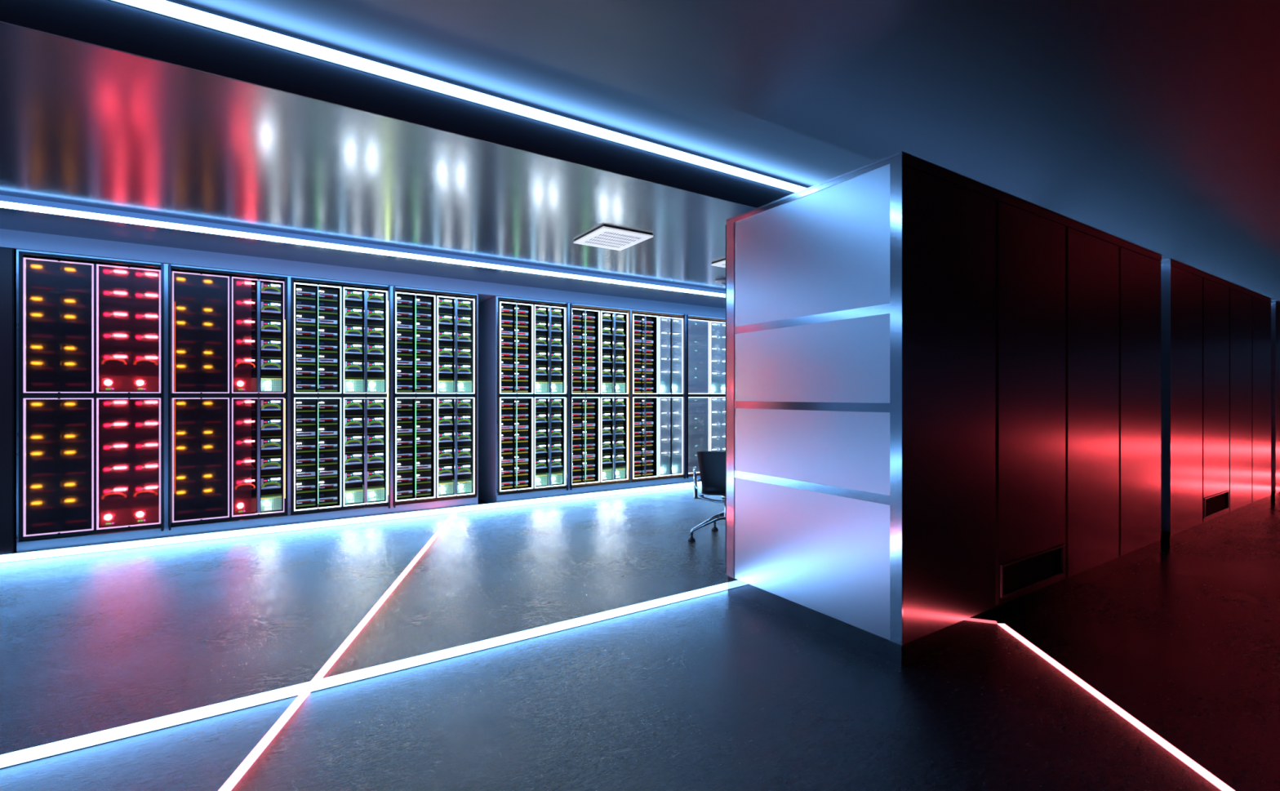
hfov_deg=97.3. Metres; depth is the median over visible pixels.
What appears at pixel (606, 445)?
module
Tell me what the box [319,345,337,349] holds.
tray
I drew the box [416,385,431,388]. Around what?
tray
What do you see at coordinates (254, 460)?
module
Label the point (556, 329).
module
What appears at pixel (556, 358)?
module
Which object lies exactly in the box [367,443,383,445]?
tray
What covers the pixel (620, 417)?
module
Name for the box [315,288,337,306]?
server
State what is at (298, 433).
tray
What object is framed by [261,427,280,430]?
tray
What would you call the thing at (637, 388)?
server
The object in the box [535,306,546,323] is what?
module
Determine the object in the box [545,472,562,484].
supplies
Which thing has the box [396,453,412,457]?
tray
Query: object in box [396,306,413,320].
server
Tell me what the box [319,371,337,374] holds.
tray
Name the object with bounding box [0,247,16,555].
tall cabinet
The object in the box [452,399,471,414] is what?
module
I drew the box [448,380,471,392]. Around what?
supplies
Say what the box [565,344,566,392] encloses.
light
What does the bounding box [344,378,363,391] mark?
supplies
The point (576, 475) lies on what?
server
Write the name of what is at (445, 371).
module
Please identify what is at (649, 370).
server
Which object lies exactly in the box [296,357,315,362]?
tray
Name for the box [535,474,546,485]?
supplies
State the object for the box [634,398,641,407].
server
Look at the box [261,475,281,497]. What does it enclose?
module
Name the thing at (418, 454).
tray
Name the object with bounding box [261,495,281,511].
supplies
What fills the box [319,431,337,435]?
tray
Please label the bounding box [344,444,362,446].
tray
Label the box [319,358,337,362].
tray
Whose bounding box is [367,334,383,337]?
tray
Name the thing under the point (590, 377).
server
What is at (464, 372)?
module
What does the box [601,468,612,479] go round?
supplies
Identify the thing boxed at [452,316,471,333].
module
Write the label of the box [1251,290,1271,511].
tall cabinet
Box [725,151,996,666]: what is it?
tall cabinet
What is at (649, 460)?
server
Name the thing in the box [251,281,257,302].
module
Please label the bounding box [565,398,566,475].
light
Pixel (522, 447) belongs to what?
server
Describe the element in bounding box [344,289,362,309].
module
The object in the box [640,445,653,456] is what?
server
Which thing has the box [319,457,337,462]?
tray
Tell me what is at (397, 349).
tray
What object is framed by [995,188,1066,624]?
tall cabinet
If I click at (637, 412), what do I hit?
server
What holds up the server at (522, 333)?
in the rack at (490, 394)
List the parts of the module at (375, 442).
plate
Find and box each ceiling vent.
[573,225,653,250]
[711,258,725,267]
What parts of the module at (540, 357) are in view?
plate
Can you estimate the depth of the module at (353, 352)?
5.57 m
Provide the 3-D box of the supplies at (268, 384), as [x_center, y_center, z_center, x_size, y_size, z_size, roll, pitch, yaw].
[-3.486,-0.099,5.329,0.162,0.123,0.364,0,0,-33]
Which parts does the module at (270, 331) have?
plate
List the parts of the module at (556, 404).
plate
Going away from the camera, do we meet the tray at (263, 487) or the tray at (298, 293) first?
the tray at (263, 487)
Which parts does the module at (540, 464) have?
plate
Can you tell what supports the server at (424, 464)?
in the rack at (434, 500)
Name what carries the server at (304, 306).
in the rack at (317, 513)
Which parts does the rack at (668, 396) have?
light frame, light frame, plate, plate, cross rail, post, light frame, light frame, glass door, glass door, door rail, pair post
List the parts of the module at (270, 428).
plate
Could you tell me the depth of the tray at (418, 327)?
5.94 m
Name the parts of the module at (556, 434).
plate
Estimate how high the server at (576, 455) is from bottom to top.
0.122 m
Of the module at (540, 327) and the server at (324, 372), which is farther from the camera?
the module at (540, 327)
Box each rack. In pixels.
[16,248,168,553]
[166,263,289,537]
[288,275,392,524]
[391,285,478,513]
[478,296,569,503]
[568,302,631,495]
[630,309,686,488]
[684,314,725,482]
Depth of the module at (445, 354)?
6.05 m
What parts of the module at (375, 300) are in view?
plate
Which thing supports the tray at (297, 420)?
on the server at (302, 419)
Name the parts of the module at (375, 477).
plate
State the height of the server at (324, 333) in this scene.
0.122 m
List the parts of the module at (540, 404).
plate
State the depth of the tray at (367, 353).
5.64 m
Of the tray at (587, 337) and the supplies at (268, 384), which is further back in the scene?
the tray at (587, 337)
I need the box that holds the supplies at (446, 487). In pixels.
[438,481,453,494]
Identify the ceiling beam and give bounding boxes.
[0,0,808,208]
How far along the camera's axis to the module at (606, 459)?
7.12 m
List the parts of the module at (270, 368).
plate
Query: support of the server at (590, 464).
in the rack at (597, 485)
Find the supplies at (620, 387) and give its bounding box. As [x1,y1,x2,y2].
[611,382,625,392]
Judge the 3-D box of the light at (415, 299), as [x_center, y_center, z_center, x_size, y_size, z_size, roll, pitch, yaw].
[-2.318,-0.536,5.824,0.002,0.932,0.004,0,0,-33]
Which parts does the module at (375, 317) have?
plate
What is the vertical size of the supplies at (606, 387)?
0.123 m
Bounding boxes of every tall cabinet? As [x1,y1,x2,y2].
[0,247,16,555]
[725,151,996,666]
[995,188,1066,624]
[1065,217,1119,594]
[1119,238,1161,570]
[1160,257,1203,547]
[1201,271,1229,533]
[1228,281,1252,521]
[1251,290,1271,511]
[1270,299,1279,502]
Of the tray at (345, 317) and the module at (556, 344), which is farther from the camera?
the module at (556, 344)
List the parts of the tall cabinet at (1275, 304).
panel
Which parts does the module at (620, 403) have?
plate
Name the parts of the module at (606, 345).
plate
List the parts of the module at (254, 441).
plate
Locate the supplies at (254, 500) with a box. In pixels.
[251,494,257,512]
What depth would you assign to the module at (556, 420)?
6.75 m
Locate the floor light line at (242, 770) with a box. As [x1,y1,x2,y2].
[218,512,456,790]
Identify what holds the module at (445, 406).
in the rack at (434, 500)
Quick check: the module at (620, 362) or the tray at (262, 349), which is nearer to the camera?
the tray at (262, 349)
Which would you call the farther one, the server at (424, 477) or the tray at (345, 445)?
the server at (424, 477)
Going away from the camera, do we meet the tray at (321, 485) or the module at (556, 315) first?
the tray at (321, 485)
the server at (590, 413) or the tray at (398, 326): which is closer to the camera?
the tray at (398, 326)
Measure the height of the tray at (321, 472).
0.034 m
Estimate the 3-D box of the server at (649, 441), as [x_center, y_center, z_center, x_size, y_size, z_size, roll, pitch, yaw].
[0.000,0.613,7.651,0.168,0.122,0.430,0,0,-33]
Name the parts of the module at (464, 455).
plate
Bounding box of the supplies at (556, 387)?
[546,382,562,392]
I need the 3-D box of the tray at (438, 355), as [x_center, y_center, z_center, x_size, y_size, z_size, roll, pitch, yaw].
[-2.088,-0.422,6.035,0.150,0.012,0.059,0,0,-33]
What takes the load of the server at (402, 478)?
in the rack at (434, 500)
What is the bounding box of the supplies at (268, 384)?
[261,377,281,391]
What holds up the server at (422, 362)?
in the rack at (434, 500)
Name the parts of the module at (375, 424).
plate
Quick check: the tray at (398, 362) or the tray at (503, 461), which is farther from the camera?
the tray at (503, 461)
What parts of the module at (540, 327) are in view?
plate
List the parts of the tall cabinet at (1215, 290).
trim, vent frame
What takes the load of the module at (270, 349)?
in the rack at (211, 395)
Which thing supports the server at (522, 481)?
in the rack at (490, 394)
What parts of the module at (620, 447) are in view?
plate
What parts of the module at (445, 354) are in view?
plate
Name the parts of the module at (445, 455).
plate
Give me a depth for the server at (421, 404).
5.96 m
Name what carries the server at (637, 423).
in the rack at (668, 396)
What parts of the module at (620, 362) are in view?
plate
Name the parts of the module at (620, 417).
plate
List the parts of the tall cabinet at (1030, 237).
trim, vent frame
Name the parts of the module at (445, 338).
plate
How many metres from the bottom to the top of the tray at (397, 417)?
0.030 m
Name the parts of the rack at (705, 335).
door rail, glass door, glass door, light frame, light frame, plate, cross rail, post, light frame, light frame, glass door, glass door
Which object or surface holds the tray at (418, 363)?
on the server at (422, 362)
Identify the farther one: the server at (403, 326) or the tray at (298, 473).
the server at (403, 326)
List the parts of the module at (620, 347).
plate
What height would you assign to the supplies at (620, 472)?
0.123 m
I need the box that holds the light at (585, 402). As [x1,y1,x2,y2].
[585,401,586,479]
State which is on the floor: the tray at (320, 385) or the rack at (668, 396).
the rack at (668, 396)
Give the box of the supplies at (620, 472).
[609,467,625,478]
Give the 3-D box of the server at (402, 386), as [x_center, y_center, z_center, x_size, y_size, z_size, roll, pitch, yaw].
[-2.551,-0.097,6.010,0.168,0.122,0.430,0,0,-33]
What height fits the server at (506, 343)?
0.122 m
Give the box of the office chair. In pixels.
[688,451,725,541]
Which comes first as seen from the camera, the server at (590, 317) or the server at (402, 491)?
the server at (402, 491)
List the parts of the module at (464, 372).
plate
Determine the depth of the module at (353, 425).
5.57 m
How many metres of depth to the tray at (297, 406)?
5.37 m
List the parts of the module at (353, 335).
plate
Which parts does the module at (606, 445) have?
plate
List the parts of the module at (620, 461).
plate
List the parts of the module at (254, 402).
plate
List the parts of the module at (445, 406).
plate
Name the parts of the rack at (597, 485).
door rail, light frame, light frame, post, plate, cross rail, plate, light frame, light frame, pair post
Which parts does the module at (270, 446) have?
plate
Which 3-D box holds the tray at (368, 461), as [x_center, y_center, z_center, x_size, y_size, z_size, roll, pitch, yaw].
[-2.662,0.669,5.666,0.150,0.012,0.059,0,0,-33]
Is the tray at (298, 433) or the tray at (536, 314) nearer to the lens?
the tray at (298, 433)
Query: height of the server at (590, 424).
0.122 m
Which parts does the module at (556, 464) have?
plate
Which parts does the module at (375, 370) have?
plate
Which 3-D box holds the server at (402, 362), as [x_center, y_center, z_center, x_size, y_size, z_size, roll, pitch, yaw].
[-2.551,-0.348,6.010,0.168,0.122,0.430,0,0,-33]
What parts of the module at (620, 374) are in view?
plate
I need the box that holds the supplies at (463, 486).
[452,480,471,493]
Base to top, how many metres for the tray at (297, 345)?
0.030 m
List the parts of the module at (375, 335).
plate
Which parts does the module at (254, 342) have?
plate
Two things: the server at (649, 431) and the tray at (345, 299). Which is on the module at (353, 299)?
the tray at (345, 299)
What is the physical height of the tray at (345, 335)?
0.012 m
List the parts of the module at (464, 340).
plate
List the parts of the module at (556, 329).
plate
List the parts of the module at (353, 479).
plate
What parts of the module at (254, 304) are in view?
plate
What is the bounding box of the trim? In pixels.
[0,228,725,318]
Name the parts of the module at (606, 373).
plate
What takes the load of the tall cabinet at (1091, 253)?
on the floor
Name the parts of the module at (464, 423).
plate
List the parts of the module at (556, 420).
plate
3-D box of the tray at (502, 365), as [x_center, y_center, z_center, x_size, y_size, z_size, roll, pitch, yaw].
[-1.530,-0.339,6.432,0.152,0.034,0.035,0,0,-33]
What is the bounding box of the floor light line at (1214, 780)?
[997,623,1235,790]
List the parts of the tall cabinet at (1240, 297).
trim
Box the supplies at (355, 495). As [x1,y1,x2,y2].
[344,488,363,503]
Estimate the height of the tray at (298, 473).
0.034 m
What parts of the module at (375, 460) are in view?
plate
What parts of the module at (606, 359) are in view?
plate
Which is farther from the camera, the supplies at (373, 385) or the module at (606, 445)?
the module at (606, 445)
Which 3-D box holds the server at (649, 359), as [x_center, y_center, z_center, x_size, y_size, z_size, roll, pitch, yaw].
[0.000,-0.474,7.651,0.168,0.122,0.430,0,0,-33]
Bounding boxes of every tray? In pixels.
[261,290,280,294]
[261,310,280,313]
[261,328,280,332]
[261,348,280,351]
[261,367,280,369]
[261,408,280,410]
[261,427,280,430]
[261,447,280,449]
[261,466,280,469]
[261,485,280,489]
[296,291,315,295]
[296,304,315,308]
[296,317,315,323]
[296,331,315,334]
[296,344,315,347]
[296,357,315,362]
[296,371,315,374]
[296,384,315,387]
[296,404,315,408]
[296,418,315,422]
[296,431,315,435]
[296,444,315,448]
[296,458,315,462]
[296,471,315,476]
[296,484,315,490]
[296,498,315,503]
[319,293,337,297]
[319,306,337,310]
[319,319,337,324]
[319,332,337,336]
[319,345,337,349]
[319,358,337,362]
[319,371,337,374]
[319,384,337,387]
[319,404,337,408]
[319,417,337,421]
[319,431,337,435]
[319,444,337,448]
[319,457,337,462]
[319,470,337,475]
[319,483,337,488]
[319,496,337,502]
[344,297,362,301]
[344,315,362,318]
[344,333,362,336]
[344,351,362,353]
[344,369,362,371]
[344,426,362,427]
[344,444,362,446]
[344,462,362,464]
[344,480,362,483]
[367,299,383,302]
[367,317,383,319]
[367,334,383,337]
[367,352,383,354]
[367,425,383,426]
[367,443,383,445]
[367,460,383,463]
[367,478,383,481]
[396,299,412,303]
[396,311,412,315]
[396,324,412,328]
[396,336,412,339]
[396,348,412,351]
[396,360,412,364]
[396,373,412,376]
[396,385,412,388]
[396,404,412,407]
[396,416,412,419]
[396,428,412,432]
[396,440,412,444]
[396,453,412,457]
[396,465,412,470]
[396,478,412,482]
[396,490,412,494]
[416,301,431,305]
[416,313,431,316]
[416,325,431,329]
[416,337,431,340]
[416,349,431,352]
[416,361,431,365]
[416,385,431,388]
[416,428,431,431]
[416,452,431,456]
[416,464,431,468]
[416,476,431,480]
[416,488,431,493]
[438,305,453,308]
[438,322,453,324]
[438,338,453,341]
[438,355,453,356]
[438,423,453,425]
[438,440,453,442]
[438,457,453,459]
[438,473,453,475]
[457,306,471,310]
[457,323,471,325]
[457,339,471,342]
[457,355,471,357]
[457,406,471,408]
[457,439,471,441]
[457,455,471,457]
[457,471,471,475]
[501,330,512,334]
[501,364,512,367]
[501,426,512,429]
[501,459,512,463]
[516,332,528,335]
[516,364,528,368]
[516,425,528,428]
[516,457,528,462]
[535,313,546,315]
[572,335,582,338]
[572,366,582,369]
[572,423,582,426]
[572,454,582,458]
[582,336,595,339]
[582,366,595,369]
[582,423,595,426]
[582,453,595,457]
[642,339,653,343]
[642,450,653,453]
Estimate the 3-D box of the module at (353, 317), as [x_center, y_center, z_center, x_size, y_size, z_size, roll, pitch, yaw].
[-2.923,-0.777,5.715,0.160,0.172,0.424,0,0,-33]
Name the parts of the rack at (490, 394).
rail, rail, rail, rail, panel, panel, panel, panel, light frame, light frame, plate, plate, trim, cross rail, post, light frame, light frame, door rail, pair post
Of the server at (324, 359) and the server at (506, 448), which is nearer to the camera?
the server at (324, 359)
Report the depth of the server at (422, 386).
5.96 m
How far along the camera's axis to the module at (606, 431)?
7.12 m
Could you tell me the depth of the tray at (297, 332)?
5.37 m
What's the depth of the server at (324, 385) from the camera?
5.48 m
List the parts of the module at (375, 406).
plate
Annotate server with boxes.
[295,285,315,300]
[295,299,315,313]
[295,312,315,326]
[295,325,315,339]
[295,338,315,352]
[295,352,315,365]
[295,365,315,378]
[295,378,315,391]
[295,399,315,412]
[295,412,315,426]
[295,425,315,439]
[295,438,315,453]
[295,452,315,466]
[295,465,315,479]
[295,479,315,493]
[295,492,315,506]
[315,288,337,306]
[315,301,337,318]
[315,314,337,330]
[315,327,337,342]
[315,340,337,355]
[315,353,337,367]
[315,366,337,379]
[315,378,337,391]
[315,399,337,412]
[315,411,337,425]
[315,424,337,438]
[315,436,337,452]
[315,448,337,465]
[315,462,337,478]
[315,474,337,492]
[315,487,337,505]
[396,294,413,308]
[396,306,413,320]
[396,319,413,332]
[396,331,413,344]
[396,343,413,356]
[396,355,413,368]
[396,368,413,380]
[396,380,413,392]
[396,399,413,410]
[396,410,413,423]
[396,422,413,435]
[396,435,413,448]
[396,447,413,460]
[396,459,413,473]
[396,471,413,485]
[396,484,413,497]
[407,380,431,392]
[409,410,431,422]
[410,422,431,435]
[411,434,431,447]
[411,446,431,459]
[411,458,431,471]
[412,308,431,321]
[412,344,431,356]
[412,471,431,484]
[412,483,431,496]
[413,297,431,310]
[413,320,431,333]
[413,333,431,345]
[413,356,431,368]
[413,368,431,380]
[413,399,431,410]
[501,304,512,315]
[501,315,512,327]
[501,326,512,337]
[501,337,512,349]
[501,348,512,359]
[501,360,512,370]
[501,370,512,382]
[501,382,512,392]
[501,398,512,409]
[501,409,512,420]
[501,420,512,431]
[501,431,512,443]
[501,443,512,454]
[501,453,512,466]
[501,465,512,477]
[501,476,512,488]
[510,370,528,382]
[510,408,528,420]
[510,420,528,431]
[511,305,528,317]
[511,337,528,349]
[511,442,528,453]
[511,453,528,465]
[511,475,528,487]
[512,316,528,328]
[512,327,528,338]
[512,349,528,360]
[512,360,528,371]
[512,382,528,392]
[512,398,528,408]
[512,431,528,442]
[512,464,528,475]
[572,311,582,321]
[572,320,582,332]
[572,331,582,342]
[572,341,582,351]
[572,351,582,362]
[572,362,582,372]
[572,372,582,382]
[572,382,582,392]
[572,398,582,408]
[572,408,582,418]
[572,418,582,429]
[572,429,582,439]
[572,440,582,450]
[572,449,582,461]
[572,460,582,471]
[572,471,582,481]
[573,408,595,418]
[578,418,595,429]
[579,448,595,460]
[580,321,595,333]
[580,459,595,471]
[581,311,595,322]
[581,332,595,342]
[581,342,595,352]
[581,352,595,362]
[581,362,595,373]
[581,372,595,382]
[581,382,595,392]
[581,398,595,408]
[581,428,595,439]
[581,439,595,449]
[581,470,595,480]
[634,316,641,326]
[634,325,641,335]
[634,335,641,345]
[634,345,641,355]
[634,355,641,364]
[634,364,641,373]
[634,373,641,383]
[634,383,641,392]
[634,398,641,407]
[634,407,653,417]
[634,408,641,417]
[634,417,641,426]
[634,426,641,436]
[634,436,641,446]
[634,446,641,456]
[634,456,641,466]
[634,466,641,475]
[636,417,653,426]
[638,426,653,436]
[639,436,653,446]
[640,316,653,327]
[640,326,653,336]
[640,336,653,346]
[640,345,653,355]
[640,355,653,364]
[640,364,653,373]
[640,373,653,383]
[640,383,653,392]
[640,398,653,407]
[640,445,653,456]
[640,455,653,466]
[640,465,653,475]
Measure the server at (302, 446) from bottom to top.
0.122 m
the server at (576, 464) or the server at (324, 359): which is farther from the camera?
the server at (576, 464)
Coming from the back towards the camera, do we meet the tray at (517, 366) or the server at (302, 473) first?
the tray at (517, 366)
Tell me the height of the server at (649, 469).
0.122 m
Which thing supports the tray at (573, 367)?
on the server at (576, 366)
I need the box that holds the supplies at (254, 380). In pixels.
[251,377,257,391]
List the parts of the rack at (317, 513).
light frame, light frame, plate, plate, plate, cross rail, post, light frame, light frame, door rail, pair post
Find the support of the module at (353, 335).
in the rack at (317, 513)
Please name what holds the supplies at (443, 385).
attached to the rack at (434, 500)
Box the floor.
[0,485,1279,790]
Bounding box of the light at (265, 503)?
[263,501,269,506]
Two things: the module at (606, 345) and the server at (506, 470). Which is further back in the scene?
the module at (606, 345)
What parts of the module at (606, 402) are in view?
plate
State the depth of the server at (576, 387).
6.93 m
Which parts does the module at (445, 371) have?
plate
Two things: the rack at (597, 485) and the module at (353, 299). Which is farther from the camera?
the rack at (597, 485)
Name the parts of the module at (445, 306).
plate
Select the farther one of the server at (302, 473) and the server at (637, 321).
the server at (637, 321)
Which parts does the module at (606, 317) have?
plate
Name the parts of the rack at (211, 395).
door rail, light frame, light frame, glass door, glass door, plate, cross rail, plate, post, plate, glass door, glass door, light frame, light frame, pair post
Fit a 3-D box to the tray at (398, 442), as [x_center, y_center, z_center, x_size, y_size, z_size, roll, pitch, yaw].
[-2.446,0.492,5.843,0.152,0.030,0.035,0,0,-33]
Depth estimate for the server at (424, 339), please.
5.96 m
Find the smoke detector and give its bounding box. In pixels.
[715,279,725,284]
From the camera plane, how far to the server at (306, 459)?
5.38 m
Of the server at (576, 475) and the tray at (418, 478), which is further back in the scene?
the server at (576, 475)
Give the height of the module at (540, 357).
0.172 m
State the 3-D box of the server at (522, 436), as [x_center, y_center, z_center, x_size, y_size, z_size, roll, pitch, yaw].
[-1.478,0.484,6.700,0.168,0.122,0.430,0,0,-33]
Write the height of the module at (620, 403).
0.172 m
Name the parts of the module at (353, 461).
plate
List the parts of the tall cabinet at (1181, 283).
trim, panel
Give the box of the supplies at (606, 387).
[601,382,612,392]
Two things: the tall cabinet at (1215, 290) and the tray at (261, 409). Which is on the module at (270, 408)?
the tray at (261, 409)
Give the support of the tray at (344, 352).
on the module at (353, 352)
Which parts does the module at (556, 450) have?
plate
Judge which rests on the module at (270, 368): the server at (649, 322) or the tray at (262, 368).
the tray at (262, 368)
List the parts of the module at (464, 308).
plate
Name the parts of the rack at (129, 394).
light frame, light frame, glass door, glass door, plate, plate, cross rail, post, plate, light frame, light frame, glass door, glass door, door rail, pair post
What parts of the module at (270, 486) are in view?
plate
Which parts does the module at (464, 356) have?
plate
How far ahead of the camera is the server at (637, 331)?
7.41 m
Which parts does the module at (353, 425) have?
plate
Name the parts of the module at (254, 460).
plate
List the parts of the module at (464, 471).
plate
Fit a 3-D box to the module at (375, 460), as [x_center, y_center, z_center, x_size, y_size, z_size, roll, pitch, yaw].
[-2.758,0.665,5.821,0.160,0.172,0.424,0,0,-33]
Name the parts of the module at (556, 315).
plate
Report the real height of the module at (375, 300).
0.172 m
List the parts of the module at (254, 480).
plate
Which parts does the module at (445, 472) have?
plate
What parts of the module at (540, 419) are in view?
plate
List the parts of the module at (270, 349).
plate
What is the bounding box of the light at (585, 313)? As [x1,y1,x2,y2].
[585,313,586,389]
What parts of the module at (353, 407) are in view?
plate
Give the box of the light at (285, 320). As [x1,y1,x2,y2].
[284,320,285,392]
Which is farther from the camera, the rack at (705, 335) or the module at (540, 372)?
the rack at (705, 335)
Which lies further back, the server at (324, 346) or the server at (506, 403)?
the server at (506, 403)
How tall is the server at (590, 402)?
0.122 m
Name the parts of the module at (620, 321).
plate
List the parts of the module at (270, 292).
plate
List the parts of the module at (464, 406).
plate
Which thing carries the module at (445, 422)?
in the rack at (434, 500)
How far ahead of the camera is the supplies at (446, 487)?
6.03 m
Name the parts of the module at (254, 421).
plate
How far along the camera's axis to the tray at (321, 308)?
5.47 m
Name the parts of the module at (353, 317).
plate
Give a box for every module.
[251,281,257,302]
[251,301,257,321]
[251,320,257,340]
[251,339,257,359]
[251,358,257,377]
[251,400,257,418]
[251,417,257,438]
[251,437,257,457]
[251,456,257,477]
[251,475,257,497]
[261,282,281,302]
[261,302,281,321]
[261,320,281,340]
[261,339,281,359]
[261,359,281,377]
[261,399,281,418]
[261,417,281,438]
[261,437,281,457]
[261,456,281,477]
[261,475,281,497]
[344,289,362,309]
[344,307,362,326]
[344,325,362,344]
[344,343,362,361]
[344,361,362,379]
[344,399,362,417]
[344,417,362,435]
[344,435,362,453]
[344,453,362,471]
[344,471,362,489]
[361,361,383,379]
[361,416,383,434]
[362,292,383,313]
[362,309,383,329]
[362,327,383,346]
[362,344,383,363]
[362,399,383,416]
[362,433,383,452]
[362,450,383,470]
[362,466,383,488]
[438,298,453,315]
[438,315,453,332]
[438,331,453,348]
[438,347,453,364]
[438,364,453,380]
[438,399,453,415]
[438,415,453,431]
[438,431,453,448]
[438,448,453,465]
[438,465,453,482]
[449,414,471,431]
[450,463,471,480]
[451,332,471,349]
[451,431,471,448]
[451,447,471,464]
[452,300,471,317]
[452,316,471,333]
[452,348,471,364]
[452,364,471,381]
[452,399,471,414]
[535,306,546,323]
[535,322,546,337]
[535,337,546,352]
[535,351,546,367]
[535,366,546,382]
[535,398,546,413]
[535,413,546,428]
[535,428,546,444]
[535,444,546,459]
[535,458,546,474]
[538,398,562,413]
[538,413,562,428]
[543,443,562,458]
[544,427,562,443]
[545,308,562,324]
[545,323,562,338]
[545,337,562,352]
[545,352,562,367]
[545,457,562,473]
[546,367,562,382]
[601,313,612,327]
[601,327,612,341]
[601,341,612,355]
[601,355,612,368]
[601,368,612,382]
[601,398,612,412]
[601,412,612,426]
[601,426,612,440]
[601,440,612,454]
[601,454,612,469]
[606,426,625,439]
[608,412,625,426]
[609,314,625,328]
[609,328,625,342]
[609,342,625,355]
[609,355,625,368]
[609,368,625,382]
[609,398,625,412]
[609,440,625,454]
[609,453,625,468]
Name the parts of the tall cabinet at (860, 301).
door, rail, rail, rail, rail, panel, panel, panel, panel, panel, trim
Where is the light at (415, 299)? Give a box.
[415,298,416,388]
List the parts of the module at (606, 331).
plate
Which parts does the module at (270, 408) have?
plate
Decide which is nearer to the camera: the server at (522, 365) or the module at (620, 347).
the server at (522, 365)
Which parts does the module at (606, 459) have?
plate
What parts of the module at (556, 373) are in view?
plate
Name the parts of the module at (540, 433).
plate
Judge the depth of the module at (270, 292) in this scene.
5.20 m
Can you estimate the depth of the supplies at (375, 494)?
5.66 m
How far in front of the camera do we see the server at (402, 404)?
5.86 m
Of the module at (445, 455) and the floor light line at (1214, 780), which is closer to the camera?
the floor light line at (1214, 780)
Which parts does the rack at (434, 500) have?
door rail, light frame, light frame, plate, plate, plate, cross rail, post, light frame, light frame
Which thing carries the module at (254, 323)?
in the rack at (211, 395)
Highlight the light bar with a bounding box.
[0,582,728,768]
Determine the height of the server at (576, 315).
0.122 m
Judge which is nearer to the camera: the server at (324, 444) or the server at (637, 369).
the server at (324, 444)
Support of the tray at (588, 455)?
on the server at (590, 455)
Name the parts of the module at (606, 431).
plate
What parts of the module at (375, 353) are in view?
plate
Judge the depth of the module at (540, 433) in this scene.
6.65 m
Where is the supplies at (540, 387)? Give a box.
[535,382,547,392]
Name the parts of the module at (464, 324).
plate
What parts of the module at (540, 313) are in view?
plate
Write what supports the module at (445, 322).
in the rack at (434, 500)
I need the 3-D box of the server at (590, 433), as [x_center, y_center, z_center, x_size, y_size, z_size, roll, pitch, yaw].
[-0.739,0.484,7.175,0.168,0.122,0.430,0,0,-33]
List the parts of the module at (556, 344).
plate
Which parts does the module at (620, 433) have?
plate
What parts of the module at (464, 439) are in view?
plate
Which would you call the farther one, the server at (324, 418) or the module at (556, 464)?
the module at (556, 464)
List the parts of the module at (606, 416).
plate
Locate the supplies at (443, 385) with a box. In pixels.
[438,380,453,391]
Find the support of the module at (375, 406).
in the rack at (317, 513)
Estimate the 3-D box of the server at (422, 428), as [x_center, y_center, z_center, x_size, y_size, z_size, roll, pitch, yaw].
[-2.394,0.356,6.112,0.168,0.122,0.430,0,0,-33]
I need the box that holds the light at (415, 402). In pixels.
[415,402,416,494]
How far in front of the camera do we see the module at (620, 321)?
7.22 m
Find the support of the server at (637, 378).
in the rack at (668, 396)
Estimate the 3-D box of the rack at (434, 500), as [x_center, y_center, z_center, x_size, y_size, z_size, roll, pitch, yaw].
[-2.392,0.070,6.321,0.878,2.360,0.980,0,0,-33]
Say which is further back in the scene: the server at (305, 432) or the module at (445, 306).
the module at (445, 306)
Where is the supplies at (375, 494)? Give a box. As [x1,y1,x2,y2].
[362,484,384,502]
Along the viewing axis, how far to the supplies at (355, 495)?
5.56 m
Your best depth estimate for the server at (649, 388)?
7.50 m
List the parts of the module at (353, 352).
plate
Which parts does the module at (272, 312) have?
plate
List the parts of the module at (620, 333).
plate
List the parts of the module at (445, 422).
plate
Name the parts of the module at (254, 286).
plate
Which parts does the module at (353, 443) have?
plate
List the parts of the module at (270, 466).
plate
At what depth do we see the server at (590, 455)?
7.01 m
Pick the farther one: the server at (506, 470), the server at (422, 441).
the server at (506, 470)
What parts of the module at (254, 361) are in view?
plate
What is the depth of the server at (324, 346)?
5.48 m
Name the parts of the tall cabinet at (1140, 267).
trim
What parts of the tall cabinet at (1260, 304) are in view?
trim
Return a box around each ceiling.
[0,22,755,308]
[176,0,1279,301]
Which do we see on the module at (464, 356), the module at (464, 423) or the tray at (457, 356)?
the tray at (457, 356)
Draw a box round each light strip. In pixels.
[0,195,725,297]
[0,481,702,562]
[111,0,806,192]
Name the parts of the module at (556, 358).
plate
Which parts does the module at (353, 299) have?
plate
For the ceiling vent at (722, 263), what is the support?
in the ceiling at (82, 123)
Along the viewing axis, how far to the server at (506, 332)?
6.44 m
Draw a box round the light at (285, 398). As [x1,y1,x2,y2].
[284,398,285,497]
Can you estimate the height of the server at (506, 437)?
0.122 m
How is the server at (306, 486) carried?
in the rack at (317, 513)
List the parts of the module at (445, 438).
plate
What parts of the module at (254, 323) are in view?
plate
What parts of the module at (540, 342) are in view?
plate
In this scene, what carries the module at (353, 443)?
in the rack at (317, 513)
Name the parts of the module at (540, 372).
plate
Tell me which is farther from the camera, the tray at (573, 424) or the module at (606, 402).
the module at (606, 402)
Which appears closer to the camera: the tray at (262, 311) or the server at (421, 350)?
the tray at (262, 311)
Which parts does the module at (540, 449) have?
plate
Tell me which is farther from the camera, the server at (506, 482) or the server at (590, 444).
the server at (590, 444)
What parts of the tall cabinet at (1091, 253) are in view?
trim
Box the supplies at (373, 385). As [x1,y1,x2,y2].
[363,379,384,391]
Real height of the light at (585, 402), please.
0.955 m
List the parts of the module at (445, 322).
plate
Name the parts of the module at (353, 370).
plate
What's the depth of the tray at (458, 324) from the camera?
6.15 m

